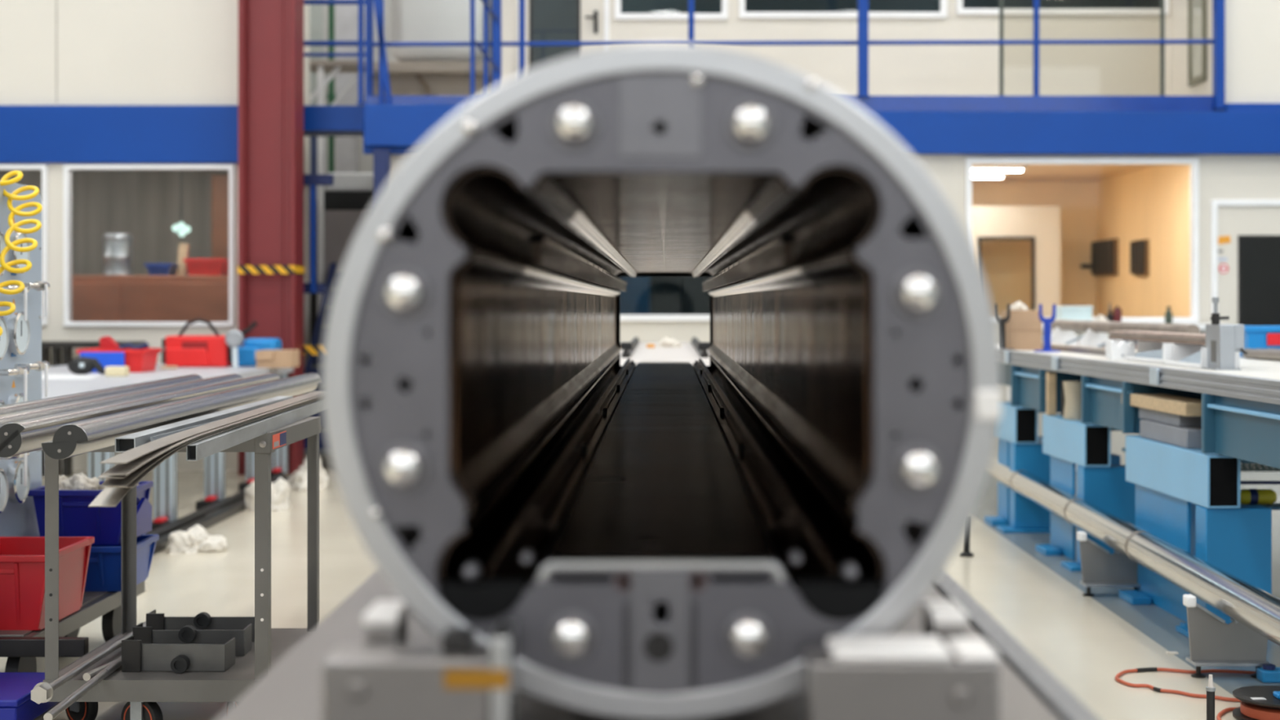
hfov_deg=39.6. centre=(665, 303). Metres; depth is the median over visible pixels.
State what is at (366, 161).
wall
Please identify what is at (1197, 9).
window
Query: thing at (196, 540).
rag
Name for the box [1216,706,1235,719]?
cable tail
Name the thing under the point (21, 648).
cart
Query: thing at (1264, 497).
drum
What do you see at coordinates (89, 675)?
rod
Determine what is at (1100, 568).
stand
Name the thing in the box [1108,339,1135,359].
rag
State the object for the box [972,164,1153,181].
ceiling
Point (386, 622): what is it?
block
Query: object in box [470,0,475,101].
steel post
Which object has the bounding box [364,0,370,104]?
steel post
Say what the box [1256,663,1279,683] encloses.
block
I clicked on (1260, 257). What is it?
window
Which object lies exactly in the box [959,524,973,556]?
jack leg
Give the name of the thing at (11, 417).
bar
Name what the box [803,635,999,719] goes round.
support block
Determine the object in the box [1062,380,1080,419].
roll
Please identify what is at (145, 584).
rag
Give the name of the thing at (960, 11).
window
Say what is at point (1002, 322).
stand
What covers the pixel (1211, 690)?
pole stand
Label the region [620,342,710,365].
table
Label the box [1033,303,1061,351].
stand
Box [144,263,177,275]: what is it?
storage bin
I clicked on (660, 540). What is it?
metal cylinder
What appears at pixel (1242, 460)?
tray
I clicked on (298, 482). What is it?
rag
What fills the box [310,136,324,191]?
panel
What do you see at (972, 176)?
diffuser
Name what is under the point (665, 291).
wall
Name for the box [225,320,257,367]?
work lamp
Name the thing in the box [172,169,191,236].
pendant lamp
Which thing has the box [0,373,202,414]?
bar
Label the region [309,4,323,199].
wall panel
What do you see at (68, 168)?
window
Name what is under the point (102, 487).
rag
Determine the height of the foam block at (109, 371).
0.059 m
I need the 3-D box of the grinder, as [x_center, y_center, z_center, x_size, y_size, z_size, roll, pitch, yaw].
[-3.484,0.262,11.460,0.308,0.101,0.080,0,0,0]
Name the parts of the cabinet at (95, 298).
door, door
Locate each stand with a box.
[993,303,1014,350]
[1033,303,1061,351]
[1076,531,1140,596]
[1182,594,1270,678]
[1205,674,1215,719]
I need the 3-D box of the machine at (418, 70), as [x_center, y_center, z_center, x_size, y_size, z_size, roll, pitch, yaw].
[-2.135,-1.900,16.800,1.133,6.300,1.800,0,0,0]
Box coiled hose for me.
[0,170,42,336]
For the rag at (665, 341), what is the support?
on the table
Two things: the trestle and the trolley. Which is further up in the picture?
the trestle
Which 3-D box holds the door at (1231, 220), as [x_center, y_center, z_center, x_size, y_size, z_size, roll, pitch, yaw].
[4.574,0.238,13.312,0.988,2.023,0.095,0,0,0]
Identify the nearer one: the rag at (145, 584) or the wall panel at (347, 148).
the rag at (145, 584)
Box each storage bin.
[0,536,94,630]
[27,480,153,545]
[75,347,161,372]
[84,533,159,591]
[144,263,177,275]
[182,258,228,275]
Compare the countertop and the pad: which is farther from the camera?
the countertop
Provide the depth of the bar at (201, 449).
4.74 m
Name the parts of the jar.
lid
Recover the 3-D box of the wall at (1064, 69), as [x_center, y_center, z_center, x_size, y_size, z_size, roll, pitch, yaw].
[1.446,-3.850,14.560,5.568,5.000,0.120,0,0,0]
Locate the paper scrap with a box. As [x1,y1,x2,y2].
[1165,651,1178,653]
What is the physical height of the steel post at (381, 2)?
0.835 m
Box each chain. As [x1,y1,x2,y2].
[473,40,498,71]
[480,0,497,21]
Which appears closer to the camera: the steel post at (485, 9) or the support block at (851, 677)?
the support block at (851, 677)
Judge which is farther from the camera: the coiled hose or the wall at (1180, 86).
the wall at (1180, 86)
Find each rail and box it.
[303,0,373,95]
[620,337,639,357]
[691,337,710,357]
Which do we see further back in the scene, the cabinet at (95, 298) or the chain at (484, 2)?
the cabinet at (95, 298)
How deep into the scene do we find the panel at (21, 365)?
6.23 m
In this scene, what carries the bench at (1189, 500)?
on the floor
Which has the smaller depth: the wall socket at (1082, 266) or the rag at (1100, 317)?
the rag at (1100, 317)
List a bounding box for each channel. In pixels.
[150,419,251,441]
[1105,338,1202,364]
[1162,343,1239,368]
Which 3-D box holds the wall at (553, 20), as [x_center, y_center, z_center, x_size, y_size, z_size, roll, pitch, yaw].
[1.930,-2.700,16.450,6.540,2.700,0.100,0,0,0]
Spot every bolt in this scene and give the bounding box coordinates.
[378,266,431,318]
[378,440,430,493]
[546,610,597,662]
[548,97,599,149]
[722,610,773,662]
[724,98,776,150]
[891,266,943,318]
[892,442,944,493]
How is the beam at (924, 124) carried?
attached to the wall at (110, 52)
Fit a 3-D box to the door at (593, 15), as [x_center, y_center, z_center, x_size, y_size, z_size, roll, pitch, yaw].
[-0.832,-2.410,14.487,0.750,2.120,0.146,0,0,0]
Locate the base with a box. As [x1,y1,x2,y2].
[215,569,1099,719]
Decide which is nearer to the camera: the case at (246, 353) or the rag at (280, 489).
the rag at (280, 489)
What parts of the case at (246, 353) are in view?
lid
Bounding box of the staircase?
[302,262,339,454]
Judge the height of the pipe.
6.000 m
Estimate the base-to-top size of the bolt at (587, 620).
0.049 m
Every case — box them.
[161,318,232,367]
[231,337,281,366]
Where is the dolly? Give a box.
[33,702,60,719]
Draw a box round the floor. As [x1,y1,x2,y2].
[0,454,1279,719]
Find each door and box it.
[516,0,608,74]
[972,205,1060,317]
[1210,200,1279,467]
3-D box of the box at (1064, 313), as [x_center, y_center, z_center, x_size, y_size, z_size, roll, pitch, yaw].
[2.975,0.085,12.975,0.232,0.131,0.260,0,0,0]
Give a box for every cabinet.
[71,275,228,321]
[324,173,373,284]
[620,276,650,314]
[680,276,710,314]
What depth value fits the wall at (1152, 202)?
15.02 m
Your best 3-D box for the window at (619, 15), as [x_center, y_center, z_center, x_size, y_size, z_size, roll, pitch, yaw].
[0.049,-2.981,14.512,0.924,1.339,0.095,0,0,0]
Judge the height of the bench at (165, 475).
0.810 m
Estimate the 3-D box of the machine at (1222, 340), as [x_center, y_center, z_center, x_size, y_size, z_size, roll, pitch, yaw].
[2.329,0.125,7.423,0.125,0.300,0.253,0,0,0]
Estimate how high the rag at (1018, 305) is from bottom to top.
0.054 m
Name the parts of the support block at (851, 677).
plate, plate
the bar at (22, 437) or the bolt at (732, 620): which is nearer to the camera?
the bolt at (732, 620)
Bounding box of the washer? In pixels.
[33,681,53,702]
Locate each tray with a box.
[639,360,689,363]
[1111,427,1122,431]
[1240,459,1253,462]
[1240,462,1279,484]
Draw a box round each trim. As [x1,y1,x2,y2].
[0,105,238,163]
[55,0,57,102]
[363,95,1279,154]
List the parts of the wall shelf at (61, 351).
leg, leg, leg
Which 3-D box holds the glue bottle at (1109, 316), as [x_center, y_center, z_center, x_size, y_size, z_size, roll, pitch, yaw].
[3.227,0.075,12.900,0.064,0.150,0.064,0,0,0]
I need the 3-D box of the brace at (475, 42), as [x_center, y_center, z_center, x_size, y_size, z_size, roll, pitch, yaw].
[-1.339,-1.842,13.224,0.204,0.244,0.057,0,0,13]
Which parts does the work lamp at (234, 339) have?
handle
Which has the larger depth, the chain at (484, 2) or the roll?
the chain at (484, 2)
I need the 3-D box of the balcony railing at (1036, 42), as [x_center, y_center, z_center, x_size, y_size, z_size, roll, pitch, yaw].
[0.958,-1.986,13.359,6.324,0.890,0.052,0,0,0]
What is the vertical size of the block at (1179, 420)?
0.050 m
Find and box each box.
[0,672,59,719]
[255,349,299,368]
[1000,310,1042,350]
[1055,306,1093,320]
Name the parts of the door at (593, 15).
handle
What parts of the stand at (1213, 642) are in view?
vee plate, plate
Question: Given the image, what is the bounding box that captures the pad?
[646,343,654,347]
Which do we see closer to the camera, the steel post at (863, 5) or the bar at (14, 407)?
the bar at (14, 407)
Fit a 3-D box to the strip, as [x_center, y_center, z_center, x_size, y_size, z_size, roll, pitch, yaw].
[-1.166,0.360,4.935,0.074,0.097,2.733,0,0,-2]
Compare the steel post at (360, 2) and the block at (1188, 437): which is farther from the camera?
the steel post at (360, 2)
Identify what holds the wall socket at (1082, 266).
attached to the wall at (1006, 264)
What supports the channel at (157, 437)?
on the trolley
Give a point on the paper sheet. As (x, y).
(51, 376)
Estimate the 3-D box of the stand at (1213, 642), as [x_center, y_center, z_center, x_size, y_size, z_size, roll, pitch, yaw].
[1.884,1.114,5.960,0.288,0.272,0.120,0,0,0]
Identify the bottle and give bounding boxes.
[1105,303,1113,321]
[1164,306,1173,323]
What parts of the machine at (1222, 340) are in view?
lever, plate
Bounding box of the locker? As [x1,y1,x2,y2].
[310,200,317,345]
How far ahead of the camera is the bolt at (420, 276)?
1.70 m
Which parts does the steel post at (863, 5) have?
foot plate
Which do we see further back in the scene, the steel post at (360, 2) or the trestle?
the trestle
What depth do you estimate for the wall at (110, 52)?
13.30 m
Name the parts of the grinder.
handle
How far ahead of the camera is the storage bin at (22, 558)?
5.58 m
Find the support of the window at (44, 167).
in the wall at (110, 52)
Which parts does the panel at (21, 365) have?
lever, lever, lever, lever, lever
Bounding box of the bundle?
[1108,330,1205,345]
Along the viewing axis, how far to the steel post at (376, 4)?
13.25 m
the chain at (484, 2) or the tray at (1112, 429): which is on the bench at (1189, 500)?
the tray at (1112, 429)
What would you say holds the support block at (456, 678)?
on the base
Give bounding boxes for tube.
[987,454,1279,645]
[1051,319,1199,333]
[1242,348,1279,360]
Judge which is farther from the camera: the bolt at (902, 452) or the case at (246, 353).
the case at (246, 353)
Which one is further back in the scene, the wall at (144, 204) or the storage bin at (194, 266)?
the wall at (144, 204)
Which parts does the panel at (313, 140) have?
leg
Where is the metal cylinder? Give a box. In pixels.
[321,42,1000,719]
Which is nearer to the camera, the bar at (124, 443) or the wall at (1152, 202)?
the bar at (124, 443)
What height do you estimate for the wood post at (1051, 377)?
0.217 m
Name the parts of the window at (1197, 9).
pane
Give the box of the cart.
[0,581,144,672]
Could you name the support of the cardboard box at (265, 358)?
on the bench at (165, 475)
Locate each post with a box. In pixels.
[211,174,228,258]
[356,0,364,104]
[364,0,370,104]
[373,0,391,103]
[373,149,391,202]
[378,0,383,103]
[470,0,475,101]
[483,0,488,93]
[492,0,501,87]
[857,0,870,97]
[1045,372,1056,415]
[1212,0,1226,109]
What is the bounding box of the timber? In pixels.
[1121,393,1201,416]
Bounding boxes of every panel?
[0,180,49,536]
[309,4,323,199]
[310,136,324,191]
[335,4,359,173]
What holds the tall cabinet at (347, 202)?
on the floor
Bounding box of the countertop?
[1005,323,1211,442]
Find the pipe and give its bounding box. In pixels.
[327,4,335,173]
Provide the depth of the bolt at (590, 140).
1.70 m
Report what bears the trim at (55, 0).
attached to the wall at (110, 52)
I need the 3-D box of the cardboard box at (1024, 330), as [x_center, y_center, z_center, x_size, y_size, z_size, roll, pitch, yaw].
[2.118,0.157,10.579,0.194,0.236,0.262,0,0,0]
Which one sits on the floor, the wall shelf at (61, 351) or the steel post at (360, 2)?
the wall shelf at (61, 351)
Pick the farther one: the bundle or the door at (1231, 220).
the door at (1231, 220)
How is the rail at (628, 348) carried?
on the table
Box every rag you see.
[58,475,66,489]
[62,472,101,489]
[98,478,138,489]
[144,580,147,591]
[164,524,226,554]
[244,476,291,511]
[288,456,328,491]
[656,337,682,347]
[1010,301,1028,310]
[1093,314,1108,321]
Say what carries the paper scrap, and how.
on the floor
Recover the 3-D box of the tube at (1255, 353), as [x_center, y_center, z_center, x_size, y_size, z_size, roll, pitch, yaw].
[2.951,0.249,7.565,0.049,0.050,2.600,0,0,-2]
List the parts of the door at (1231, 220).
frame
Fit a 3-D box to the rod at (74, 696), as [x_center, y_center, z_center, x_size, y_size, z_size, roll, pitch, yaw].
[-1.588,1.044,5.116,0.034,0.039,1.233,0,0,-2]
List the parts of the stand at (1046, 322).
post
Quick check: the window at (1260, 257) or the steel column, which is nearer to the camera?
the steel column
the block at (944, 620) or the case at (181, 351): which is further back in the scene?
the case at (181, 351)
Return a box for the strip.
[88,391,322,506]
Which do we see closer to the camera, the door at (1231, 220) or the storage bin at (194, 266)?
the door at (1231, 220)
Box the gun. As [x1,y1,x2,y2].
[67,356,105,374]
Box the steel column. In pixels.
[236,0,304,475]
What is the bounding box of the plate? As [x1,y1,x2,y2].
[1061,381,1065,416]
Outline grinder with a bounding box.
[99,336,149,349]
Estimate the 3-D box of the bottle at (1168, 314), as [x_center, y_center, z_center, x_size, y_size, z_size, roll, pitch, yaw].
[3.667,0.086,12.950,0.056,0.128,0.056,0,0,0]
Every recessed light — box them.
[972,165,1026,171]
[972,173,1006,177]
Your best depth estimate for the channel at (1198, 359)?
7.69 m
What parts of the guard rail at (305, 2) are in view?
rail, rail, rail, post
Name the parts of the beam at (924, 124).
kick plate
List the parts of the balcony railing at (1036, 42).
post, post, rail, post, glass panel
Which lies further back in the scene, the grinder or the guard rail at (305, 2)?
the guard rail at (305, 2)
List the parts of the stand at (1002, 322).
post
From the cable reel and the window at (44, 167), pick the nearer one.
the cable reel
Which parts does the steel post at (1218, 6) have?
foot plate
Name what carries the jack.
on the floor
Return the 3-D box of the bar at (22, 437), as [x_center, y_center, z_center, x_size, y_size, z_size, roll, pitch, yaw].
[-1.576,0.324,5.723,0.079,0.083,3.053,0,0,-1]
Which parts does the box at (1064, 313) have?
lid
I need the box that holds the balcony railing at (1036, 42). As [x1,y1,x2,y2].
[371,0,1212,95]
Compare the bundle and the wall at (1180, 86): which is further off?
the wall at (1180, 86)
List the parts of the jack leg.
stem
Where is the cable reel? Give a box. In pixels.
[1232,685,1279,719]
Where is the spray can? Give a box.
[1113,306,1121,321]
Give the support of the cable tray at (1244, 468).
on the floor
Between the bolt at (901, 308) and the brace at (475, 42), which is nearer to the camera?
the bolt at (901, 308)
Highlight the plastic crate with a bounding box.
[1240,325,1279,356]
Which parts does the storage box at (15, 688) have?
lid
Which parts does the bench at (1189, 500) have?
foot plate, plate, foot plate, panel, foot plate, plate, cross plate, foot plate, panel, foot plate, plate, cross plate, foot plate, panel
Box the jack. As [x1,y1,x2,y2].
[1179,622,1187,626]
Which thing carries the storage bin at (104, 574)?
on the cart
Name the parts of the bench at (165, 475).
leg, leg, leg, leg, leg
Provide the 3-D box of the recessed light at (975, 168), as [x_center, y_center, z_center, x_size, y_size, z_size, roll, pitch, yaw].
[2.705,-1.141,15.120,0.690,0.038,0.200,0,0,0]
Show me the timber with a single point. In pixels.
(1168, 403)
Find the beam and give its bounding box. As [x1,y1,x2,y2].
[145,475,290,554]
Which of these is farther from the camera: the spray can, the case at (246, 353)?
the spray can
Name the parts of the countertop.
leg, leg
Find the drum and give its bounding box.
[1240,488,1279,510]
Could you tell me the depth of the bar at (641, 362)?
7.57 m
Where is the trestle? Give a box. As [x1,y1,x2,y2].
[309,60,365,345]
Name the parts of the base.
edge rail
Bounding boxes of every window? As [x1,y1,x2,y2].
[0,164,48,325]
[63,164,234,326]
[614,0,728,20]
[620,314,710,321]
[738,0,946,18]
[955,0,1168,15]
[965,157,1199,323]
[1187,0,1207,86]
[1240,238,1279,325]
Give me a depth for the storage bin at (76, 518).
6.31 m
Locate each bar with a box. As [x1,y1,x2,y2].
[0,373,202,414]
[0,373,243,427]
[0,373,279,457]
[41,372,321,459]
[115,395,293,452]
[186,398,323,461]
[1041,342,1105,355]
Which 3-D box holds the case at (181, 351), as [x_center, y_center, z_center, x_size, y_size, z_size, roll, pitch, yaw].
[-3.241,0.272,12.410,0.477,0.337,0.360,0,0,0]
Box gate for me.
[303,174,333,293]
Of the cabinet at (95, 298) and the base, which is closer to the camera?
the base
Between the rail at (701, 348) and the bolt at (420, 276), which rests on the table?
the rail at (701, 348)
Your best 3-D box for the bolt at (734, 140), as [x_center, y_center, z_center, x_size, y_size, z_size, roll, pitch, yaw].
[0.082,-0.171,1.698,0.049,0.049,0.005,0,0,0]
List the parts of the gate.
post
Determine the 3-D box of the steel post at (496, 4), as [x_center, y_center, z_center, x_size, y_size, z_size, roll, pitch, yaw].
[-1.260,-2.266,13.290,0.081,1.580,0.096,0,0,0]
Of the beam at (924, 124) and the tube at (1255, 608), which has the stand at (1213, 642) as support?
the tube at (1255, 608)
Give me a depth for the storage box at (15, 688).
5.05 m
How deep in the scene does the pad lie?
11.00 m
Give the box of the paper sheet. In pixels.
[41,373,105,379]
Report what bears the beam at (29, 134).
attached to the wall at (110, 52)
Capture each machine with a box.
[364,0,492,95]
[1202,297,1247,369]
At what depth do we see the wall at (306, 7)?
14.77 m
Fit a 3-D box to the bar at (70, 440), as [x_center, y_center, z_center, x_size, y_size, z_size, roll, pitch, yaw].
[-1.427,0.324,5.723,0.108,0.083,3.153,0,0,-1]
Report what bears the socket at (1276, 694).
attached to the cable reel
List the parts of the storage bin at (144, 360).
blue panel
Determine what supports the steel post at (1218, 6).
on the beam at (924, 124)
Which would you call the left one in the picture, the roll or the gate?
the gate
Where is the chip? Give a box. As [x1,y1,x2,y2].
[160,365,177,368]
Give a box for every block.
[105,366,128,376]
[322,621,516,719]
[363,600,408,644]
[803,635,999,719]
[920,600,967,646]
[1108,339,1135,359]
[1138,407,1201,426]
[1140,419,1201,448]
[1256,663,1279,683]
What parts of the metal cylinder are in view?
wall panel, wall panel, wall panel, wall panel, guide rail, wall panel, wall panel, rail, wall panel, wall panel, wall panel, wall panel, roof panel, floor plate, roof panel, floor plate, roof panel, roof panel, floor plate, roof panel, floor plate, floor plate, roof panel, roof panel, roof panel, floor plate, floor plate, floor plate, floor plate, floor plate, frame, roof panel, roof panel, wall panel, wall panel, wall panel, wall panel, rail, wall panel, wall panel, guide rail, wall panel, wall panel, wall panel, wall panel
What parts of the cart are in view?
rail, rail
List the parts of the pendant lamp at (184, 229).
glow globe, stem, glow globe, glow globe, glow globe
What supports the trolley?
on the floor
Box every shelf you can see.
[41,341,146,475]
[58,628,310,679]
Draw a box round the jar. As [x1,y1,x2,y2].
[102,233,133,275]
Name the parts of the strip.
steel strip, steel strip, steel strip, steel strip, steel strip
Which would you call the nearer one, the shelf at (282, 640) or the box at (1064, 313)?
the shelf at (282, 640)
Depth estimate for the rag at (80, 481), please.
6.38 m
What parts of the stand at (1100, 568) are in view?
vee plate, plate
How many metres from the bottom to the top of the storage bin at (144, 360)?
0.147 m
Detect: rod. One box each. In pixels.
[31,620,146,704]
[43,656,121,719]
[83,659,115,680]
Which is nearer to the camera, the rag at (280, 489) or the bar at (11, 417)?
the bar at (11, 417)
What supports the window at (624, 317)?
in the wall at (110, 52)
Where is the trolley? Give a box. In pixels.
[43,416,320,719]
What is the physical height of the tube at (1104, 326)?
0.070 m
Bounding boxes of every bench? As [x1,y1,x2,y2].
[41,364,293,532]
[984,348,1279,637]
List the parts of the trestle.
leg, leg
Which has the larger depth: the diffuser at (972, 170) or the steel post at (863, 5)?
the diffuser at (972, 170)
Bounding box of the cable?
[1115,666,1255,702]
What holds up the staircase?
on the floor
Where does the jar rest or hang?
on the cabinet at (95, 298)
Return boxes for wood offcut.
[175,243,189,275]
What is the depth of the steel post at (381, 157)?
13.05 m
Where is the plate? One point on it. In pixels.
(1063, 400)
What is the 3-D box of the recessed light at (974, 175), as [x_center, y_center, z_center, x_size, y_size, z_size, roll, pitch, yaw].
[2.695,-1.141,15.900,0.670,0.038,0.200,0,0,0]
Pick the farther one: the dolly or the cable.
the cable
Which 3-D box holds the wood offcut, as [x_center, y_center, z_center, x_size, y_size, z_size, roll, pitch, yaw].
[-3.856,-0.349,14.200,0.101,0.266,0.040,0,0,0]
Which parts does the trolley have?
leg, leg, plate, plate, rail, plate, bracket, long plate, bracket, long plate, bracket, long plate, plate, plate, leg, rail, leg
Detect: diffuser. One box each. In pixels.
[972,169,1022,171]
[972,176,1002,177]
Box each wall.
[0,0,1279,470]
[0,169,228,275]
[303,4,309,372]
[323,0,398,191]
[501,0,1171,95]
[532,0,1159,67]
[650,276,680,314]
[972,181,1096,317]
[1096,164,1190,317]
[1171,0,1212,95]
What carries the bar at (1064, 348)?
on the bench at (1189, 500)
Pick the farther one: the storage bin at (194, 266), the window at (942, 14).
the window at (942, 14)
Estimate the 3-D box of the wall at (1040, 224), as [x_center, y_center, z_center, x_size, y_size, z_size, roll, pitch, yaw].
[2.950,0.179,16.315,1.350,2.142,0.070,0,0,0]
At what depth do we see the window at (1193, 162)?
13.27 m
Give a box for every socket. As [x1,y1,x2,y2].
[1080,264,1091,268]
[1273,691,1279,699]
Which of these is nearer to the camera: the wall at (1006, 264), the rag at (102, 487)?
the rag at (102, 487)
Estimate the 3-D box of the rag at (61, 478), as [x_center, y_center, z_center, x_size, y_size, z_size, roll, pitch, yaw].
[-2.203,0.655,6.423,0.083,0.093,0.203,0,0,0]
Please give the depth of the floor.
7.54 m
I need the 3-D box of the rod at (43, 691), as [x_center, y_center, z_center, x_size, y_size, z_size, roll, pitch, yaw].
[-1.657,1.036,5.216,0.055,0.055,1.032,0,0,0]
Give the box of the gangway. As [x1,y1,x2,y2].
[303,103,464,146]
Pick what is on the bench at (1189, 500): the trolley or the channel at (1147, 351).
the channel at (1147, 351)

